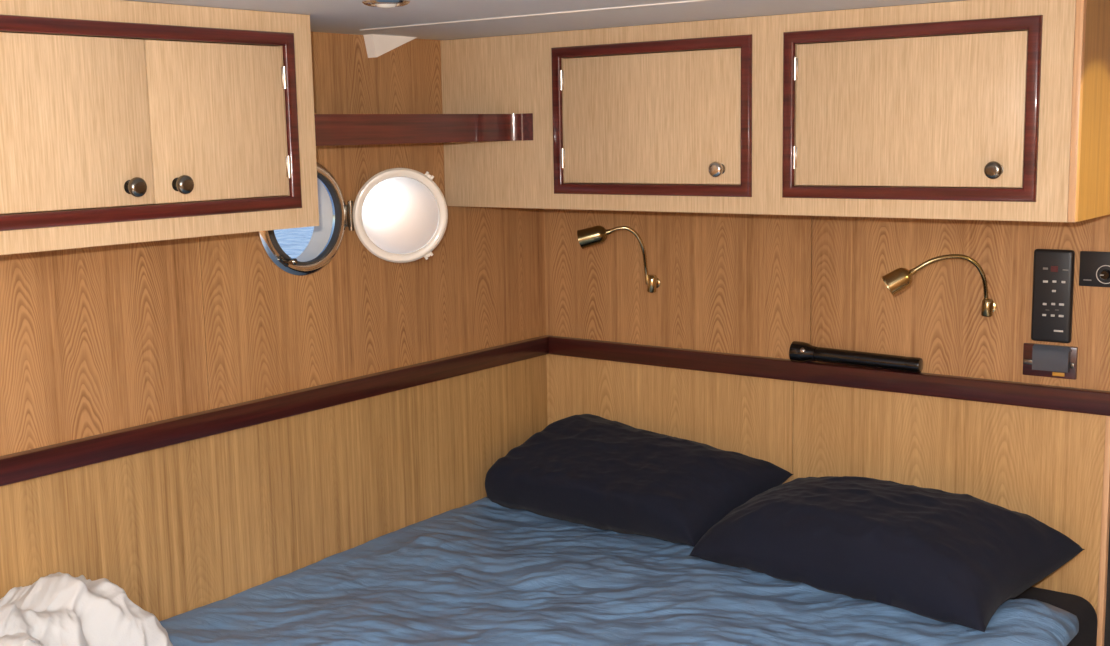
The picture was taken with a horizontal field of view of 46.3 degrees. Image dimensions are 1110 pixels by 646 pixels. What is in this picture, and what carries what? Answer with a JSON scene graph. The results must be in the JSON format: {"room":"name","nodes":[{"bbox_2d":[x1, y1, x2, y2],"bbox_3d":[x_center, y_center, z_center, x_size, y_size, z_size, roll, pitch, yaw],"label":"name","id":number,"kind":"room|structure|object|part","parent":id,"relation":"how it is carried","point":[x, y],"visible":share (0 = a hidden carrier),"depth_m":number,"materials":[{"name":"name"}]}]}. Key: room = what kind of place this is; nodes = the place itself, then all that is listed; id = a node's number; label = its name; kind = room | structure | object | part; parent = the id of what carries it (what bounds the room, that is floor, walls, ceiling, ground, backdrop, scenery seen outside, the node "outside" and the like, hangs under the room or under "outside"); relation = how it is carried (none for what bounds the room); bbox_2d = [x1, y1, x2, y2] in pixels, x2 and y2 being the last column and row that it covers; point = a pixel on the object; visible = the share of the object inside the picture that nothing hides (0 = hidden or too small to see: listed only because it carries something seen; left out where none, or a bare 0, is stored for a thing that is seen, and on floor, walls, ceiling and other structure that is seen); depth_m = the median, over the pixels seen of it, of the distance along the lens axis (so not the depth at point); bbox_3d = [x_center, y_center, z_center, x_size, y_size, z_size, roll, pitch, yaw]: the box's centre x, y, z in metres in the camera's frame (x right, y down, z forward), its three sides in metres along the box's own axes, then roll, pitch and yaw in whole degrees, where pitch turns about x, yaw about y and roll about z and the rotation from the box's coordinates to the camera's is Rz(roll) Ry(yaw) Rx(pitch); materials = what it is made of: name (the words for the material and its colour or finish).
{"room":"ship interior","nodes":[
{"label":"ship interior","id":0,"kind":"room"},
{"bbox_2d":[0,32,547,620],"bbox_3d":[-1.250,0.460,1.665,0.064,1.750,4.000,5,11,37],"label":"wall","id":1,"kind":"structure","parent":0,"point":[95,340],"depth_m":2.50,"materials":[{"name":"brown wood"}]},
{"bbox_2d":[0,0,318,254],"bbox_3d":[-0.700,-0.306,2.001,0.297,0.351,0.656,5,11,37],"label":"locker","id":2,"kind":"object","parent":1,"relation":"attached to","point":[122,121],"visible":1,"depth_m":1.92,"materials":[{"name":"brown wood"}]},
{"bbox_3d":[-0.687,-0.282,1.829,0.017,0.241,0.259,5,11,37],"label":"door","id":3,"kind":"part","parent":2,"relation":"part of","materials":[{"name":"brown wood"}]},
{"bbox_3d":[-0.616,-0.199,1.901,0.027,0.029,0.029,5,11,37],"label":"knob","id":4,"kind":"part","parent":2,"relation":"part of","materials":[{"name":"silver metal"}]},
{"bbox_3d":[-0.565,-0.210,1.967,0.027,0.029,0.029,5,11,37],"label":"knob","id":5,"kind":"part","parent":2,"relation":"part of","materials":[{"name":"silver metal"}]},
{"bbox_3d":[-0.529,-0.315,2.036,0.017,0.241,0.260,5,11,37],"label":"door","id":6,"kind":"part","parent":2,"relation":"part of","materials":[{"name":"brown wood"}]},
{"bbox_2d":[0,335,551,485],"bbox_3d":[-1.218,0.307,1.616,0.024,0.043,4.000,5,11,37],"label":"trim","id":7,"kind":"structure","parent":1,"relation":"attached to","point":[59,457],"depth_m":2.43,"materials":[{"name":"brown wood"}]},
{"bbox_2d":[257,162,447,275],"bbox_3d":[-0.434,-0.217,2.596,0.427,0.228,0.161,-7,10,-37],"label":"window","id":8,"kind":"structure","parent":1,"relation":"in","point":[400,215],"depth_m":2.63,"materials":[{"name":"silver metal"}]},
{"bbox_3d":[-0.495,-0.207,2.535,0.025,0.228,0.228,5,11,37],"label":"frame","id":9,"kind":"part","parent":8,"relation":"part of","materials":[{"name":"silver metal"}]},
{"bbox_2d":[314,113,532,145],"bbox_3d":[-0.333,-0.376,2.521,0.251,0.056,0.620,5,11,37],"label":"corner shelf","id":10,"kind":"object","parent":1,"relation":"attached to","point":[330,129],"visible":0.66,"depth_m":2.49,"materials":[{"name":"brown wood"}]},
{"bbox_2d":[126,0,965,39],"bbox_3d":[-0.210,-0.334,0.779,2.660,0.040,4.060,5,11,37],"label":"ceiling","id":11,"kind":"structure","parent":0,"point":[326,16],"depth_m":2.21,"materials":[{"name":"white paint"}]},
{"bbox_2d":[362,0,409,8],"bbox_3d":[-0.254,-0.480,1.954,0.072,0.012,0.072,5,11,37],"label":"recessed light","id":12,"kind":"object","parent":11,"relation":"in","point":[385,4],"visible":1,"depth_m":1.94,"materials":[{"name":"silver metal"}]},
{"bbox_2d":[363,34,416,57],"bbox_3d":[-0.327,-0.578,2.692,0.025,0.060,0.173,5,11,37],"label":"bracket","id":13,"kind":"object","parent":11,"relation":"attached to","point":[376,45],"visible":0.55,"depth_m":2.64,"materials":[{"name":"white paint"}]},
{"bbox_2d":[360,0,711,30],"bbox_3d":[0.625,-0.470,1.741,2.500,0.002,0.007,5,11,37],"label":"trim","id":14,"kind":"structure","parent":11,"relation":"attached to","point":[689,0],"depth_m":2.22,"materials":[{"name":"white"}]},
{"bbox_2d":[543,209,1109,645],"bbox_3d":[1.014,0.296,2.487,2.660,1.750,0.065,5,11,37],"label":"wall","id":15,"kind":"structure","parent":0,"point":[744,284],"depth_m":2.71,"materials":[{"name":"brown wood"}]},
{"bbox_2d":[577,225,659,292],"bbox_3d":[0.146,-0.144,2.944,0.192,0.157,0.058,-2,8,-5],"label":"reading lamp","id":16,"kind":"object","parent":15,"relation":"attached to","point":[591,236],"visible":1,"depth_m":2.92,"materials":[{"name":"gold metal"}]},
{"bbox_3d":[0.222,-0.090,2.968,0.024,0.041,0.021,5,11,37],"label":"post","id":17,"kind":"part","parent":16,"relation":"part of","materials":[{"name":"gold metal"}]},
{"bbox_2d":[440,0,1109,221],"bbox_3d":[0.388,-0.407,2.567,1.340,0.358,0.382,5,11,37],"label":"locker","id":18,"kind":"object","parent":15,"relation":"attached to","point":[999,110],"visible":0.99,"depth_m":2.31,"materials":[{"name":"brown wood"}]},
{"bbox_3d":[0.185,-0.397,2.525,0.408,0.249,0.017,5,11,37],"label":"door","id":19,"kind":"part","parent":18,"relation":"part of","materials":[{"name":"brown wood"}]},
{"bbox_3d":[0.304,-0.287,2.426,0.029,0.029,0.027,5,11,37],"label":"knob","id":20,"kind":"part","parent":18,"relation":"part of","materials":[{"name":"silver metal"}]},
{"bbox_3d":[0.599,-0.359,2.214,0.404,0.249,0.017,5,11,37],"label":"door","id":21,"kind":"part","parent":18,"relation":"part of","materials":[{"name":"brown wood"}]},
{"bbox_3d":[0.717,-0.249,2.116,0.029,0.029,0.027,5,11,37],"label":"knob","id":22,"kind":"part","parent":18,"relation":"part of","materials":[{"name":"silver metal"}]},
{"bbox_3d":[0.930,-0.361,2.187,0.012,0.358,0.338,5,11,37],"label":"panel","id":23,"kind":"part","parent":18,"relation":"part of","materials":[{"name":"brown wood"}]},
{"bbox_2d":[548,336,1109,415],"bbox_3d":[1.018,0.148,2.404,2.576,0.043,0.024,5,11,37],"label":"trim","id":24,"kind":"structure","parent":15,"relation":"attached to","point":[1080,400],"depth_m":2.70,"materials":[{"name":"brown wood"}]},
{"bbox_2d":[789,341,922,372],"bbox_3d":[0.619,0.071,2.679,0.279,0.046,0.047,5,11,37],"label":"flashlight","id":25,"kind":"object","parent":24,"relation":"on","point":[799,352],"visible":1,"depth_m":2.67,"materials":[{"name":"black metal"}]},
{"bbox_2d":[881,254,996,316],"bbox_3d":[0.740,-0.071,2.486,0.231,0.126,0.057,-2,8,-4],"label":"reading lamp","id":26,"kind":"object","parent":15,"relation":"attached to","point":[897,280],"visible":1,"depth_m":2.46,"materials":[{"name":"gold metal"}]},
{"bbox_3d":[0.835,-0.030,2.508,0.022,0.034,0.021,5,11,37],"label":"post","id":27,"kind":"part","parent":26,"relation":"part of","materials":[{"name":"gold metal"}]},
{"bbox_2d":[1023,343,1077,379],"bbox_3d":[0.935,0.073,2.456,0.099,0.062,0.022,5,11,37],"label":"light switch","id":28,"kind":"object","parent":15,"relation":"attached to","point":[1054,361],"visible":1,"depth_m":2.45,"materials":[{"name":"grey plastic"}]},
{"bbox_2d":[1031,249,1074,342],"bbox_3d":[0.935,-0.051,2.438,0.073,0.175,0.018,5,11,37],"label":"remote control","id":29,"kind":"object","parent":15,"relation":"attached to","point":[1053,269],"visible":1,"depth_m":2.43,"materials":[{"name":"black plastic"}]},
{"bbox_2d":[1079,251,1109,286],"bbox_3d":[1.005,-0.097,2.376,0.088,0.064,0.020,5,11,37],"label":"panel","id":30,"kind":"object","parent":15,"relation":"attached to","point":[1094,270],"visible":1,"depth_m":2.39,"materials":[{"name":"black plastic"}]},
{"bbox_3d":[1.006,-0.088,2.372,0.019,0.019,0.012,5,11,37],"label":"dial knob","id":31,"kind":"part","parent":30,"relation":"part of","materials":[{"name":"black metal"}]},
{"bbox_2d":[1096,416,1109,645],"bbox_3d":[1.057,0.665,2.507,0.011,1.012,0.066,5,11,37],"label":"trim","id":32,"kind":"structure","parent":15,"relation":"attached to","point":[1105,521],"depth_m":2.44,"materials":[{"name":"brown wood"}]},
{"bbox_3d":[-0.176,1.437,1.041,2.660,0.040,4.060,5,11,37],"label":"floor","id":33,"kind":"structure","parent":0,"visible":0},
{"bbox_2d":[1014,587,1097,645],"bbox_3d":[-0.068,0.917,2.135,1.323,0.665,1.948,5,11,37],"label":"bed","id":34,"kind":"object","parent":33,"relation":"on","point":[1080,607],"visible":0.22,"depth_m":2.42,"materials":[{"name":"black fabric"}]},
{"bbox_2d":[159,497,1078,645],"bbox_3d":[-0.108,0.573,2.023,1.334,0.047,1.790,5,11,37],"label":"sheet","id":35,"kind":"object","parent":34,"relation":"on","point":[482,572],"visible":0.8,"depth_m":2.39,"materials":[{"name":"blue fabric"}]},
{"bbox_2d":[0,632,43,645],"bbox_3d":[-0.791,0.541,1.708,0.179,0.181,0.324,5,11,37],"label":"towel","id":36,"kind":"object","parent":35,"relation":"on","point":[18,639],"visible":1,"depth_m":1.80,"materials":[{"name":"white fabric"}]},
{"bbox_2d":[0,572,172,645],"bbox_3d":[-0.845,0.508,1.972,0.209,0.187,0.566,5,11,37],"label":"blanket","id":37,"kind":"object","parent":35,"relation":"on","point":[58,609],"visible":0.98,"depth_m":2.05,"materials":[{"name":"white fabric"}]},
{"bbox_2d":[485,414,792,546],"bbox_3d":[0.168,0.340,2.882,0.655,0.209,0.290,5,11,37],"label":"pillow","id":38,"kind":"object","parent":35,"relation":"on","point":[590,470],"visible":0.9,"depth_m":2.80,"materials":[{"name":"black fabric"}]},
{"bbox_2d":[689,476,1084,631],"bbox_3d":[0.610,0.412,2.485,0.685,0.199,0.355,5,11,37],"label":"pillow","id":39,"kind":"object","parent":35,"relation":"on","point":[936,554],"visible":1,"depth_m":2.38,"materials":[{"name":"black fabric"}]},
{"label":"outside","id":40,"kind":"structure","parent":0,"visible":0},
{"bbox_2d":[274,226,313,257],"bbox_3d":[-15.083,-2.424,33.364,59.500,0.100,90.000,5,11,37],"label":"sea water","id":41,"kind":"structure","parent":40,"point":[293,241],"depth_m":27.34,"materials":[{"name":"blue liquid"}]}
]}

